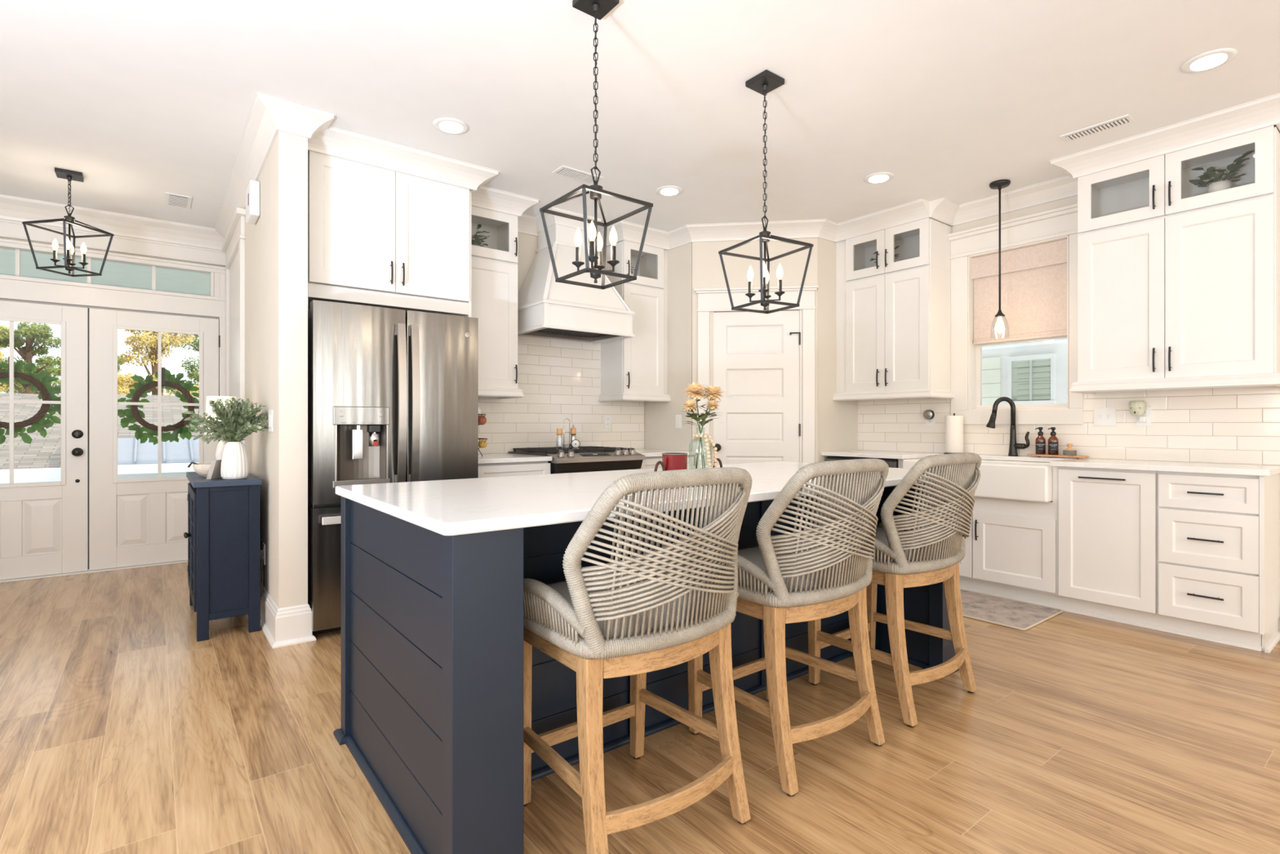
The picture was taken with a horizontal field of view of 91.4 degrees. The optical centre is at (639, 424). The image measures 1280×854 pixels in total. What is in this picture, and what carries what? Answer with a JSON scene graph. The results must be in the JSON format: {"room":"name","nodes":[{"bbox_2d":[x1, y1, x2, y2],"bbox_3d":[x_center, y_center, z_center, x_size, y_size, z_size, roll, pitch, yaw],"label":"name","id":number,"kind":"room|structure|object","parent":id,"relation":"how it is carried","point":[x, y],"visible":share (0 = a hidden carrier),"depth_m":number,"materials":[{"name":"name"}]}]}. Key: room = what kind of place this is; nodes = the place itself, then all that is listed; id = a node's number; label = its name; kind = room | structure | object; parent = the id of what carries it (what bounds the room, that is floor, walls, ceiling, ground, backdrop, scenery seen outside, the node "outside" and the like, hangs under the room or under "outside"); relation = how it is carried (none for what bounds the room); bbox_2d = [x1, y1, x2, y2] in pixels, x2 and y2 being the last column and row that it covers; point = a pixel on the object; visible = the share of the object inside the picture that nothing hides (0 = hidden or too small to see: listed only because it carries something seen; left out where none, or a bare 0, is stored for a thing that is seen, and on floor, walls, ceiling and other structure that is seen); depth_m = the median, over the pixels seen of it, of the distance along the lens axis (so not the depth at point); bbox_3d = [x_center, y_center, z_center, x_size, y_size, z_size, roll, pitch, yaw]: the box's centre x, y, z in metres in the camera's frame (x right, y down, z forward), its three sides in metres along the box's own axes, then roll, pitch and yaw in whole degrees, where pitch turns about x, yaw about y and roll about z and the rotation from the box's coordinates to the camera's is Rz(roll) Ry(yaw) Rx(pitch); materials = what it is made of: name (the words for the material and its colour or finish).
{"room":"kitchen","nodes":[
{"label":"kitchen","id":0,"kind":"room"},
{"bbox_2d":[0,248,210,295],"bbox_3d":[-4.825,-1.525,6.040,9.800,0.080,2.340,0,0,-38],"label":"transom window","id":1,"kind":"structure","parent":0,"point":[113,273],"depth_m":6.20,"materials":[{"name":"clear glass"}]},
{"bbox_2d":[0,236,225,274],"bbox_3d":[-4.511,-0.245,4.676,2.420,2.760,0.120,0,0,-38],"label":"wall","id":2,"kind":"structure","parent":0,"point":[2,247],"depth_m":4.96,"materials":[{"name":"paint"}]},
{"bbox_2d":[0,300,88,580],"bbox_3d":[-4.550,0.113,4.527,0.840,2.016,0.116,0,0,-38],"label":"door","id":3,"kind":"structure","parent":2,"relation":"in","point":[44,526],"depth_m":4.69,"materials":[{"name":"white paint"}]},
{"bbox_2d":[0,355,61,444],"bbox_3d":[-4.641,-0.168,4.629,0.648,0.661,0.128,0,0,-38],"label":"wreath","id":4,"kind":"object","parent":3,"relation":"hanging from","point":[37,422],"visible":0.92,"depth_m":4.69,"materials":[{"name":"green plant"}]},
{"bbox_2d":[15,248,155,290],"bbox_3d":[-4.295,-1.180,4.818,1.635,0.220,0.030,0,0,-38],"label":"window muntins","id":5,"kind":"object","parent":2,"relation":"in","point":[17,251],"depth_m":4.83,"materials":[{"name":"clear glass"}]},
{"bbox_2d":[0,560,187,582],"bbox_3d":[-4.257,1.129,4.825,1.675,0.012,0.155,0,0,-38],"label":"trim","id":6,"kind":"structure","parent":2,"relation":"attached to","point":[183,561],"depth_m":4.79,"materials":[{"name":"white paint"}]},
{"bbox_2d":[0,194,225,266],"bbox_3d":[-4.384,-1.489,4.600,2.287,0.270,0.155,0,0,-38],"label":"trim","id":7,"kind":"structure","parent":2,"relation":"attached to","point":[133,234],"depth_m":4.86,"materials":[{"name":"white paint"}]},
{"bbox_2d":[0,238,225,443],"bbox_3d":[-4.262,-0.100,4.812,1.860,2.470,0.130,0,0,-38],"label":"trim","id":8,"kind":"structure","parent":2,"relation":"attached to","point":[12,288],"depth_m":4.91,"materials":[{"name":"white paint"}]},
{"bbox_2d":[88,307,220,570],"bbox_3d":[-3.907,0.113,5.065,0.836,2.016,0.057,0,0,-38],"label":"door","id":9,"kind":"structure","parent":2,"relation":"in","point":[133,522],"depth_m":4.95,"materials":[{"name":"white paint"}]},
{"bbox_2d":[117,367,199,444],"bbox_3d":[-3.938,-0.148,5.176,0.631,0.639,0.127,0,0,-38],"label":"wreath","id":10,"kind":"object","parent":9,"relation":"attached to","point":[133,415],"visible":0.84,"depth_m":5.12,"materials":[{"name":"green plant"}]},
{"bbox_2d":[244,130,307,608],"bbox_3d":[-2.676,-0.245,4.375,0.133,2.760,2.847,0,0,-38],"label":"wall","id":11,"kind":"structure","parent":0,"point":[276,246],"depth_m":3.28,"materials":[{"name":"paint"}]},
{"bbox_2d":[221,207,245,444],"bbox_3d":[-3.161,-0.185,4.845,0.055,2.640,1.270,0,0,-38],"label":"trim","id":12,"kind":"structure","parent":11,"relation":"attached to","point":[233,244],"depth_m":4.79,"materials":[{"name":"white paint"}]},
{"bbox_2d":[245,179,260,224],"bbox_3d":[-2.376,-1.360,3.834,0.056,0.210,0.230,0,0,-38],"label":"door chime","id":13,"kind":"object","parent":11,"relation":"attached to","point":[253,189],"visible":1,"depth_m":3.75,"materials":[{"name":"white plastic"}]},
{"bbox_2d":[214,92,335,239],"bbox_3d":[-2.606,-1.567,4.284,0.353,0.115,2.837,0,0,-38],"label":"trim","id":14,"kind":"structure","parent":11,"relation":"attached to","point":[268,115],"depth_m":3.35,"materials":[{"name":"white paint"}]},
{"bbox_2d":[260,582,315,648],"bbox_3d":[-2.245,1.040,3.821,0.201,0.190,1.511,0,0,-38],"label":"baseboard","id":15,"kind":"structure","parent":11,"relation":"attached to","point":[290,625],"depth_m":3.25,"materials":[{"name":"white paint"}]},
{"bbox_2d":[307,125,499,317],"bbox_3d":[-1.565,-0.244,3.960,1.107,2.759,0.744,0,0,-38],"label":"upper cabinet","id":16,"kind":"object","parent":11,"relation":"attached to","point":[389,224],"visible":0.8,"depth_m":3.70,"materials":[{"name":"white paint"}]},
{"bbox_2d":[517,231,589,294],"bbox_3d":[-1.100,-0.245,4.883,2.980,2.760,0.140,0,0,-38],"label":"wall","id":17,"kind":"structure","parent":0,"point":[527,244],"depth_m":4.94,"materials":[{"name":"paint"}]},
{"bbox_2d":[471,185,539,399],"bbox_3d":[-1.084,-0.909,4.521,0.560,1.429,0.451,0,0,-38],"label":"upper cabinet","id":18,"kind":"object","parent":17,"relation":"attached to","point":[495,272],"visible":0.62,"depth_m":4.44,"materials":[{"name":"white paint"}]},
{"bbox_2d":[517,213,590,246],"bbox_3d":[-0.676,-1.567,5.055,0.960,0.115,0.110,0,0,-38],"label":"trim","id":19,"kind":"structure","parent":17,"relation":"attached to","point":[526,224],"depth_m":4.90,"materials":[{"name":"white paint"}]},
{"bbox_2d":[478,335,644,453],"bbox_3d":[-0.719,-0.265,5.086,1.910,1.000,0.008,0,0,-38],"label":"backsplash","id":20,"kind":"structure","parent":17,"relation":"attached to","point":[558,380],"depth_m":5.11,"materials":[{"name":"white tile"}]},
{"bbox_2d":[517,206,635,344],"bbox_3d":[-0.534,-1.155,4.864,0.814,0.939,0.575,0,0,-38],"label":"range hood","id":21,"kind":"object","parent":17,"relation":"attached to","point":[548,308],"visible":0.81,"depth_m":4.75,"materials":[{"name":"white paint"}]},
{"bbox_2d":[0,0,1279,231],"bbox_3d":[-0.504,-1.685,0.526,10.050,0.120,11.650,0,0,-38],"label":"ceiling","id":22,"kind":"structure","parent":0,"point":[145,100],"depth_m":3.04,"materials":[{"name":"paint"}]},
{"bbox_2d":[22,167,114,276],"bbox_3d":[-3.686,-1.300,4.038,0.315,0.649,0.315,0,0,9],"label":"lantern pendant","id":23,"kind":"object","parent":22,"relation":"hanging from","point":[68,248],"visible":1,"depth_m":4.03,"materials":[{"name":"black metal"}]},
{"bbox_2d":[164,191,191,208],"bbox_3d":[-3.348,-1.618,4.528,0.155,0.012,0.300,0,0,-38],"label":"ceiling vent","id":24,"kind":"object","parent":22,"relation":"in","point":[170,199],"visible":1,"depth_m":4.51,"materials":[{"name":"white plastic"}]},
{"bbox_2d":[432,117,468,134],"bbox_3d":[-1.028,-1.621,3.400,0.188,0.007,0.188,0,0,-38],"label":"recessed light","id":25,"kind":"object","parent":22,"relation":"in","point":[446,125],"visible":1,"depth_m":3.39,"materials":[{"name":"white plastic"}]},
{"bbox_2d":[551,164,603,184],"bbox_3d":[-0.404,-1.618,4.062,0.310,0.012,0.140,0,0,-38],"label":"ceiling vent","id":26,"kind":"object","parent":22,"relation":"in","point":[563,171],"visible":0.98,"depth_m":4.04,"materials":[{"name":"white plastic"}]},
{"bbox_2d":[539,0,653,289],"bbox_3d":[-0.169,-1.082,2.383,0.315,1.084,0.315,0,0,-38],"label":"lantern pendant","id":27,"kind":"object","parent":22,"relation":"hanging from","point":[597,9],"visible":1,"depth_m":2.38,"materials":[{"name":"black metal"}]},
{"bbox_2d":[655,185,683,195],"bbox_3d":[0.204,-1.621,4.342,0.188,0.007,0.188,0,0,-38],"label":"recessed light","id":28,"kind":"object","parent":22,"relation":"in","point":[668,190],"visible":1,"depth_m":4.33,"materials":[{"name":"white plastic"}]},
{"bbox_2d":[718,69,813,313],"bbox_3d":[0.589,-1.081,2.948,0.317,1.083,0.317,0,0,-29],"label":"lantern pendant","id":29,"kind":"object","parent":22,"relation":"hanging from","point":[766,82],"visible":1,"depth_m":2.94,"materials":[{"name":"black metal"}]},
{"bbox_2d":[863,171,893,183],"bbox_3d":[1.570,-1.621,4.112,0.188,0.007,0.188,0,0,-38],"label":"recessed light","id":30,"kind":"object","parent":22,"relation":"in","point":[877,177],"visible":1,"depth_m":4.10,"materials":[{"name":"white plastic"}]},
{"bbox_2d":[989,179,1010,333],"bbox_3d":[2.419,-1.105,4.203,0.124,1.039,0.123,0,0,-38],"label":"pendant","id":31,"kind":"object","parent":22,"relation":"hanging from","point":[998,184],"visible":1,"depth_m":4.20,"materials":[{"name":"black metal"}]},
{"bbox_2d":[1059,113,1135,142],"bbox_3d":[2.502,-1.618,3.425,0.115,0.012,0.315,0,0,-38],"label":"ceiling vent","id":32,"kind":"object","parent":22,"relation":"in","point":[1127,118],"visible":1,"depth_m":3.41,"materials":[{"name":"white plastic"}]},
{"bbox_2d":[1180,48,1237,73],"bbox_3d":[2.538,-1.621,2.790,0.188,0.007,0.188,0,0,-38],"label":"recessed light","id":33,"kind":"object","parent":22,"relation":"in","point":[1213,59],"visible":1,"depth_m":2.78,"materials":[{"name":"white plastic"}]},
{"bbox_2d":[0,562,1279,853],"bbox_3d":[-0.480,1.160,0.577,9.950,0.050,11.500,0,0,-38],"label":"floor","id":34,"kind":"structure","parent":0,"point":[122,731],"depth_m":2.15,"materials":[{"name":"brown wood"}]},
{"bbox_2d":[183,471,262,641],"bbox_3d":[-2.480,0.718,3.680,0.333,0.835,0.897,0,0,-38],"label":"base cabinet","id":35,"kind":"object","parent":34,"relation":"on","point":[223,535],"visible":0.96,"depth_m":3.35,"materials":[{"name":"blue wood"}]},
{"bbox_2d":[204,395,236,459],"bbox_3d":[-2.621,0.062,3.916,0.176,0.475,0.176,0,0,-38],"label":"table lamp","id":36,"kind":"object","parent":35,"relation":"on","point":[220,446],"visible":0.27,"depth_m":3.85,"materials":[{"name":"white ceramic"}]},
{"bbox_2d":[220,441,248,479],"bbox_3d":[-2.230,0.198,3.441,0.129,0.205,0.131,0,0,-38],"label":"ribbed vase","id":37,"kind":"object","parent":35,"relation":"on","point":[234,461],"visible":0.99,"depth_m":3.40,"materials":[{"name":"white ceramic"}]},
{"bbox_2d":[183,396,268,444],"bbox_3d":[-2.283,-0.011,3.440,0.465,0.285,0.270,0,0,3],"label":"branches","id":38,"kind":"object","parent":37,"relation":"in","point":[235,424],"visible":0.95,"depth_m":3.42,"materials":[{"name":"green plant"}]},
{"bbox_2d":[307,299,478,634],"bbox_3d":[-1.575,0.242,3.832,0.907,1.785,0.877,0,0,-38],"label":"refrigerator","id":39,"kind":"object","parent":34,"relation":"on","point":[393,393],"visible":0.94,"depth_m":3.46,"materials":[{"name":"silver metal"}]},
{"bbox_2d":[478,461,550,477],"bbox_3d":[-1.022,0.694,4.403,0.543,0.883,0.694,0,0,-38],"label":"base cabinet","id":40,"kind":"object","parent":34,"relation":"on","point":[533,468],"visible":0.07,"depth_m":4.16,"materials":[{"name":"white paint"}]},
{"bbox_2d":[478,453,552,463],"bbox_3d":[-1.028,0.236,4.411,0.548,0.030,0.676,0,0,-38],"label":"countertop","id":41,"kind":"structure","parent":40,"relation":"on","point":[493,457],"depth_m":4.21,"materials":[{"name":"white stone"}]},
{"bbox_2d":[507,445,645,474],"bbox_3d":[-0.481,0.646,4.788,0.792,0.939,0.744,0,0,-38],"label":"gas range","id":42,"kind":"object","parent":34,"relation":"on","point":[584,459],"visible":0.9,"depth_m":4.55,"materials":[{"name":"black metal"}]},
{"bbox_2d":[507,450,622,455],"bbox_3d":[-0.530,0.214,4.851,0.792,0.011,0.585,0,0,-38],"label":"cooktop","id":43,"kind":"object","parent":42,"relation":"in","point":[526,452],"depth_m":4.59,"materials":[{"name":"black metal"}]},
{"bbox_2d":[524,466,751,853],"bbox_3d":[-0.021,0.624,1.793,0.606,1.022,0.612,0,0,-38],"label":"bar stool","id":44,"kind":"object","parent":34,"relation":"on","point":[635,615],"visible":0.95,"depth_m":1.58,"materials":[{"name":"beige fabric"}]},
{"bbox_2d":[546,573,701,638],"bbox_3d":[-0.053,0.520,1.836,0.464,0.082,0.426,0,0,-38],"label":"seat cushion","id":45,"kind":"object","parent":44,"relation":"on","point":[601,628],"depth_m":1.64,"materials":[{"name":"grey fabric"}]},
{"bbox_2d":[333,482,959,853],"bbox_3d":[0.193,0.693,2.604,2.464,0.884,1.125,0,0,-38],"label":"kitchen island","id":46,"kind":"object","parent":34,"relation":"on","point":[433,623],"visible":0.41,"depth_m":1.78,"materials":[{"name":"blue paint"}]},
{"bbox_2d":[335,461,947,535],"bbox_3d":[0.207,0.236,2.581,2.473,0.030,1.084,0,0,-38],"label":"island countertop","id":47,"kind":"structure","parent":46,"relation":"on","point":[450,507],"depth_m":1.93,"materials":[{"name":"white stone"}]},
{"bbox_2d":[653,457,722,471],"bbox_3d":[0.208,0.183,2.607,0.385,0.075,0.178,0,0,-38],"label":"centerpiece tray","id":48,"kind":"object","parent":47,"relation":"on","point":[658,463],"visible":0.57,"depth_m":2.51,"materials":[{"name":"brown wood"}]},
{"bbox_2d":[662,452,687,471],"bbox_3d":[0.142,0.161,2.555,0.106,0.088,0.106,0,0,-38],"label":"jar candle","id":49,"kind":"object","parent":48,"relation":"on","point":[671,460],"visible":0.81,"depth_m":2.51,"materials":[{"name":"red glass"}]},
{"bbox_3d":[0.256,0.108,2.645,0.098,0.189,0.098,0,0,-38],"label":"bottle vase","id":50,"kind":"object","parent":48,"relation":"on","visible":0},
{"bbox_2d":[680,382,710,468],"bbox_3d":[0.230,0.008,2.642,0.132,0.370,0.133,0,0,-1],"label":"chrysanthemum","id":51,"kind":"object","parent":50,"relation":"in","point":[693,391],"visible":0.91,"depth_m":2.62,"materials":[{"name":"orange plant"}]},
{"bbox_2d":[680,399,717,467],"bbox_3d":[0.250,0.045,2.625,0.186,0.297,0.128,0,0,0],"label":"chrysanthemum","id":52,"kind":"object","parent":50,"relation":"in","point":[690,404],"visible":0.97,"depth_m":2.61,"materials":[{"name":"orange plant"}]},
{"bbox_2d":[695,385,725,468],"bbox_3d":[0.296,0.013,2.659,0.128,0.360,0.151,0,0,-38],"label":"chrysanthemum","id":53,"kind":"object","parent":50,"relation":"in","point":[713,393],"visible":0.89,"depth_m":2.64,"materials":[{"name":"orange plant"}]},
{"bbox_2d":[640,455,693,468],"bbox_3d":[0.033,0.694,5.223,0.565,0.883,0.694,0,0,-38],"label":"base cabinet","id":54,"kind":"object","parent":34,"relation":"on","point":[650,462],"visible":0.02,"depth_m":4.90,"materials":[{"name":"white paint"}]},
{"bbox_2d":[629,448,695,457],"bbox_3d":[0.027,0.236,5.232,0.569,0.030,0.676,0,0,-38],"label":"countertop","id":55,"kind":"structure","parent":54,"relation":"on","point":[646,452],"depth_m":5.06,"materials":[{"name":"white stone"}]},
{"bbox_2d":[687,458,888,796],"bbox_3d":[0.532,0.624,2.223,0.606,1.022,0.612,0,0,-38],"label":"bar stool","id":56,"kind":"object","parent":34,"relation":"on","point":[787,581],"visible":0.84,"depth_m":1.99,"materials":[{"name":"grey fabric"}]},
{"bbox_2d":[737,546,826,591],"bbox_3d":[0.499,0.520,2.266,0.464,0.082,0.426,0,0,-38],"label":"seat cushion","id":57,"kind":"object","parent":56,"relation":"on","point":[753,554],"depth_m":2.06,"materials":[{"name":"grey fabric"}]},
{"bbox_2d":[826,456,897,467],"bbox_3d":[1.866,0.647,4.970,0.531,0.775,0.615,0,0,-38],"label":"dishwasher","id":58,"kind":"object","parent":34,"relation":"on","point":[892,463],"visible":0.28,"depth_m":4.81,"materials":[{"name":"black metal"}]},
{"bbox_2d":[808,452,981,727],"bbox_3d":[1.090,0.624,2.657,0.606,1.022,0.612,0,0,-38],"label":"bar stool","id":59,"kind":"object","parent":34,"relation":"on","point":[931,553],"visible":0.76,"depth_m":2.42,"materials":[{"name":"grey wicker"}]},
{"bbox_2d":[871,527,940,561],"bbox_3d":[1.057,0.520,2.700,0.464,0.082,0.426,0,0,-38],"label":"seat cushion","id":60,"kind":"object","parent":59,"relation":"on","point":[880,534],"depth_m":2.46,"materials":[{"name":"grey fabric"}]},
{"bbox_2d":[897,457,1058,595],"bbox_3d":[2.381,0.643,4.324,0.512,0.783,1.034,0,0,-38],"label":"base cabinet","id":61,"kind":"object","parent":34,"relation":"on","point":[1015,543],"depth_m":3.97,"materials":[{"name":"white paint"}]},
{"bbox_2d":[960,588,1063,630],"bbox_3d":[1.969,1.129,4.087,0.588,0.011,1.216,0,0,-38],"label":"kitchen rug","id":62,"kind":"object","parent":34,"relation":"on","point":[1007,612],"visible":0.54,"depth_m":3.77,"materials":[{"name":"beige fabric"}]},
{"bbox_2d":[1058,466,1157,613],"bbox_3d":[2.846,0.643,3.731,0.506,0.783,0.468,0,0,-38],"label":"panel","id":63,"kind":"object","parent":34,"relation":"on","point":[1108,517],"visible":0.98,"depth_m":3.58,"materials":[{"name":"white paint"}]},
{"bbox_2d":[1157,471,1279,635],"bbox_3d":[3.123,0.643,3.381,0.498,0.783,0.421,0,0,-38],"label":"base cabinet","id":64,"kind":"object","parent":34,"relation":"on","point":[1219,535],"visible":0.99,"depth_m":3.23,"materials":[{"name":"white paint"}]},
{"bbox_2d":[821,449,1279,475],"bbox_3d":[2.466,0.236,4.209,0.518,0.030,2.580,0,0,-38],"label":"countertop","id":65,"kind":"structure","parent":64,"relation":"on","point":[1170,466],"depth_m":3.58,"materials":[{"name":"white stone"}]},
{"bbox_2d":[943,413,963,453],"bbox_3d":[2.338,0.068,4.650,0.140,0.306,0.140,0,0,-38],"label":"paper towel holder","id":66,"kind":"object","parent":65,"relation":"on","point":[953,424],"visible":0.94,"depth_m":4.60,"materials":[{"name":"white paper"}]},
{"bbox_2d":[902,458,1052,502],"bbox_3d":[2.344,0.363,4.269,0.438,0.220,0.926,0,0,-38],"label":"farmhouse sink","id":67,"kind":"object","parent":65,"relation":"in","point":[1000,479],"visible":0.51,"depth_m":3.93,"materials":[{"name":"white ceramic"}]},
{"bbox_2d":[986,396,1030,456],"bbox_3d":[2.559,0.013,4.362,0.262,0.415,0.092,0,0,19],"label":"kitchen faucet","id":68,"kind":"object","parent":65,"relation":"on","point":[1013,446],"visible":1,"depth_m":4.35,"materials":[{"name":"brown metal"}]},
{"bbox_2d":[1026,453,1088,458],"bbox_3d":[2.758,0.211,4.134,0.092,0.020,0.350,0,0,-38],"label":"serving tray","id":69,"kind":"object","parent":65,"relation":"on","point":[1029,455],"visible":0.98,"depth_m":4.10,"materials":[{"name":"brown wood"}]},
{"bbox_2d":[1035,426,1045,454],"bbox_3d":[2.695,0.108,4.205,0.058,0.183,0.060,0,0,40],"label":"soap bottle","id":70,"kind":"object","parent":69,"relation":"on","point":[1040,442],"visible":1,"depth_m":4.19,"materials":[{"name":"orange glass"}]},
{"bbox_2d":[1047,426,1058,454],"bbox_3d":[2.741,0.108,4.146,0.058,0.183,0.060,0,0,40],"label":"soap bottle","id":71,"kind":"object","parent":69,"relation":"on","point":[1053,442],"visible":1,"depth_m":4.13,"materials":[{"name":"orange glass"}]},
{"bbox_2d":[644,242,692,457],"bbox_3d":[0.285,-0.245,5.472,0.130,2.760,0.632,0,0,-38],"label":"wall","id":72,"kind":"structure","parent":0,"point":[660,433],"depth_m":5.33,"materials":[{"name":"paint"}]},
{"bbox_2d":[597,220,671,401],"bbox_3d":[-0.056,-0.909,5.320,0.594,1.429,0.451,0,0,-38],"label":"upper cabinet","id":73,"kind":"object","parent":72,"relation":"attached to","point":[633,368],"visible":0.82,"depth_m":5.26,"materials":[{"name":"white paint"}]},
{"bbox_2d":[692,237,817,466],"bbox_3d":[0.943,-0.245,5.173,1.012,2.760,0.120,0,0,7],"label":"door frame","id":74,"kind":"structure","parent":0,"point":[707,268],"depth_m":5.13,"materials":[{"name":"paint"}]},
{"bbox_2d":[666,218,838,250],"bbox_3d":[0.923,-1.567,5.266,2.023,0.115,0.550,0,0,9],"label":"trim","id":75,"kind":"structure","parent":74,"relation":"attached to","point":[824,228],"depth_m":5.06,"materials":[{"name":"white paint"}]},
{"bbox_2d":[693,284,818,466],"bbox_3d":[0.946,0.010,5.138,0.992,2.250,0.150,0,0,7],"label":"trim","id":76,"kind":"structure","parent":74,"relation":"attached to","point":[709,300],"depth_m":5.07,"materials":[{"name":"white paint"}]},
{"bbox_2d":[713,310,800,464],"bbox_3d":[0.940,0.100,5.098,0.722,2.050,0.105,0,0,7],"label":"door","id":77,"kind":"structure","parent":74,"relation":"in","point":[756,355],"depth_m":5.12,"materials":[{"name":"white paint"}]},
{"bbox_2d":[817,237,857,462],"bbox_3d":[1.618,-0.245,5.275,0.568,2.760,0.140,0,0,-38],"label":"wall","id":78,"kind":"structure","parent":0,"point":[837,420],"depth_m":5.14,"materials":[{"name":"paint"}]},
{"bbox_2d":[951,195,1279,631],"bbox_3d":[4.388,-0.245,2.298,0.150,2.760,8.240,0,0,-38],"label":"wall","id":79,"kind":"structure","parent":0,"point":[1071,200],"depth_m":4.39,"materials":[{"name":"paint"}]},
{"bbox_2d":[832,197,959,400],"bbox_3d":[1.988,-0.909,4.895,0.451,1.429,0.911,0,0,-38],"label":"upper cabinet","id":80,"kind":"object","parent":79,"relation":"attached to","point":[893,328],"visible":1,"depth_m":4.78,"materials":[{"name":"white paint"}]},
{"bbox_2d":[947,203,1083,424],"bbox_3d":[2.668,-0.720,4.445,0.190,1.440,0.940,0,0,-38],"label":"trim","id":81,"kind":"structure","parent":79,"relation":"attached to","point":[1058,224],"depth_m":4.46,"materials":[{"name":"white paint"}]},
{"bbox_2d":[953,174,1077,226],"bbox_3d":[2.619,-1.567,4.362,0.110,0.115,0.930,0,0,-38],"label":"trim","id":82,"kind":"structure","parent":79,"relation":"attached to","point":[1064,186],"depth_m":4.34,"materials":[{"name":"white paint"}]},
{"bbox_2d":[971,239,1066,344],"bbox_3d":[2.687,-0.920,4.434,0.034,0.646,0.640,0,0,-38],"label":"roman shade","id":83,"kind":"object","parent":79,"relation":"attached to","point":[1033,278],"visible":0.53,"depth_m":4.41,"materials":[{"name":"fabric"}]},
{"bbox_2d":[975,335,1066,408],"bbox_3d":[2.739,-0.680,4.473,0.035,1.130,0.632,0,0,-38],"label":"window","id":84,"kind":"structure","parent":79,"relation":"in","point":[978,347],"depth_m":4.64,"materials":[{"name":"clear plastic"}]},
{"bbox_2d":[857,386,1279,465],"bbox_3d":[2.668,-0.015,4.381,0.008,0.500,2.560,0,0,-38],"label":"backsplash","id":85,"kind":"structure","parent":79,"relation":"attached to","point":[1230,424],"depth_m":3.86,"materials":[{"name":"white tile"}]},
{"bbox_2d":[1093,407,1115,426],"bbox_3d":[2.962,-0.050,3.985,0.016,0.118,0.118,0,0,-38],"label":"light switch","id":86,"kind":"object","parent":85,"relation":"attached to","point":[1103,416],"visible":1,"depth_m":3.98,"materials":[{"name":"white plastic"}]},
{"bbox_2d":[1136,406,1151,426],"bbox_3d":[3.087,-0.050,3.830,0.008,0.118,0.072,0,0,-38],"label":"wall outlet","id":87,"kind":"object","parent":85,"relation":"attached to","point":[1147,412],"visible":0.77,"depth_m":3.82,"materials":[{"name":"white plastic"}]},
{"bbox_2d":[1128,400,1146,422],"bbox_3d":[3.038,-0.080,3.820,0.084,0.129,0.082,0,0,-38],"label":"wax warmer","id":88,"kind":"object","parent":87,"relation":"attached to","point":[1136,408],"visible":1,"depth_m":3.80,"materials":[{"name":"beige ceramic"}]},
{"bbox_2d":[960,576,1279,653],"bbox_3d":[2.506,1.085,4.247,0.428,0.100,2.568,0,0,-38],"label":"baseboard","id":89,"kind":"structure","parent":79,"relation":"attached to","point":[1266,642],"depth_m":3.54,"materials":[{"name":"white paint"}]},
{"bbox_2d":[1048,92,1279,394],"bbox_3d":[3.027,-0.909,3.557,0.451,1.429,1.082,0,0,-38],"label":"upper cabinet","id":90,"kind":"object","parent":79,"relation":"attached to","point":[1176,290],"visible":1,"depth_m":3.46,"materials":[{"name":"white paint"}]},
{"bbox_2d":[1189,150,1253,206],"bbox_3d":[3.179,-1.311,3.434,0.249,0.277,0.233,0,0,30],"label":"potted plant","id":91,"kind":"object","parent":90,"relation":"in","point":[1218,185],"visible":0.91,"depth_m":3.40,"materials":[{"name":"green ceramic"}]},
{"label":"outside","id":92,"kind":"structure","parent":0,"visible":0},
{"bbox_3d":[-39.601,3.685,50.912,80.000,0.100,111.000,0,0,-38],"label":"ground","id":93,"kind":"structure","parent":92,"visible":0},
{"bbox_2d":[0,393,61,484],"bbox_3d":[-14.066,1.455,10.739,6.980,4.360,6.825,0,0,-38],"label":"house","id":94,"kind":"structure","parent":93,"relation":"on","point":[40,460],"depth_m":10.85,"materials":[{"name":"white"}]},
{"bbox_2d":[0,321,61,394],"bbox_3d":[-18.874,0.166,19.506,1.910,6.951,2.201,0,0,-5],"label":"tree","id":95,"kind":"object","parent":93,"relation":"on","point":[28,351],"visible":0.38,"depth_m":19.31,"materials":[{"name":"green plant"}]},
{"bbox_2d":[0,355,61,394],"bbox_3d":[-28.601,0.188,29.902,3.164,6.908,3.399,0,0,36],"label":"tree","id":96,"kind":"object","parent":93,"relation":"on","point":[52,369],"visible":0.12,"depth_m":29.52,"materials":[{"name":"green plant"}]},
{"bbox_2d":[117,394,199,479],"bbox_3d":[-8.106,1.435,14.889,7.515,4.400,7.578,0,0,-38],"label":"house","id":97,"kind":"structure","parent":93,"relation":"on","point":[135,460],"depth_m":10.82,"materials":[{"name":"white"}]},
{"bbox_2d":[117,328,199,395],"bbox_3d":[-14.779,-0.563,18.765,2.898,8.406,2.819,0,0,9],"label":"tree","id":98,"kind":"object","parent":93,"relation":"on","point":[151,343],"visible":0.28,"depth_m":18.65,"materials":[{"name":"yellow plant"}]},
{"bbox_2d":[163,333,199,394],"bbox_3d":[-15.740,0.029,23.121,2.860,7.224,2.564,0,0,-14],"label":"tree","id":99,"kind":"object","parent":93,"relation":"on","point":[195,376],"visible":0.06,"depth_m":22.66,"materials":[{"name":"green plant"}]},
{"bbox_2d":[982,338,1066,405],"bbox_3d":[4.157,-0.115,7.034,0.600,7.500,14.000,0,0,-38],"label":"house","id":100,"kind":"structure","parent":93,"relation":"on","point":[1030,372],"depth_m":6.88,"materials":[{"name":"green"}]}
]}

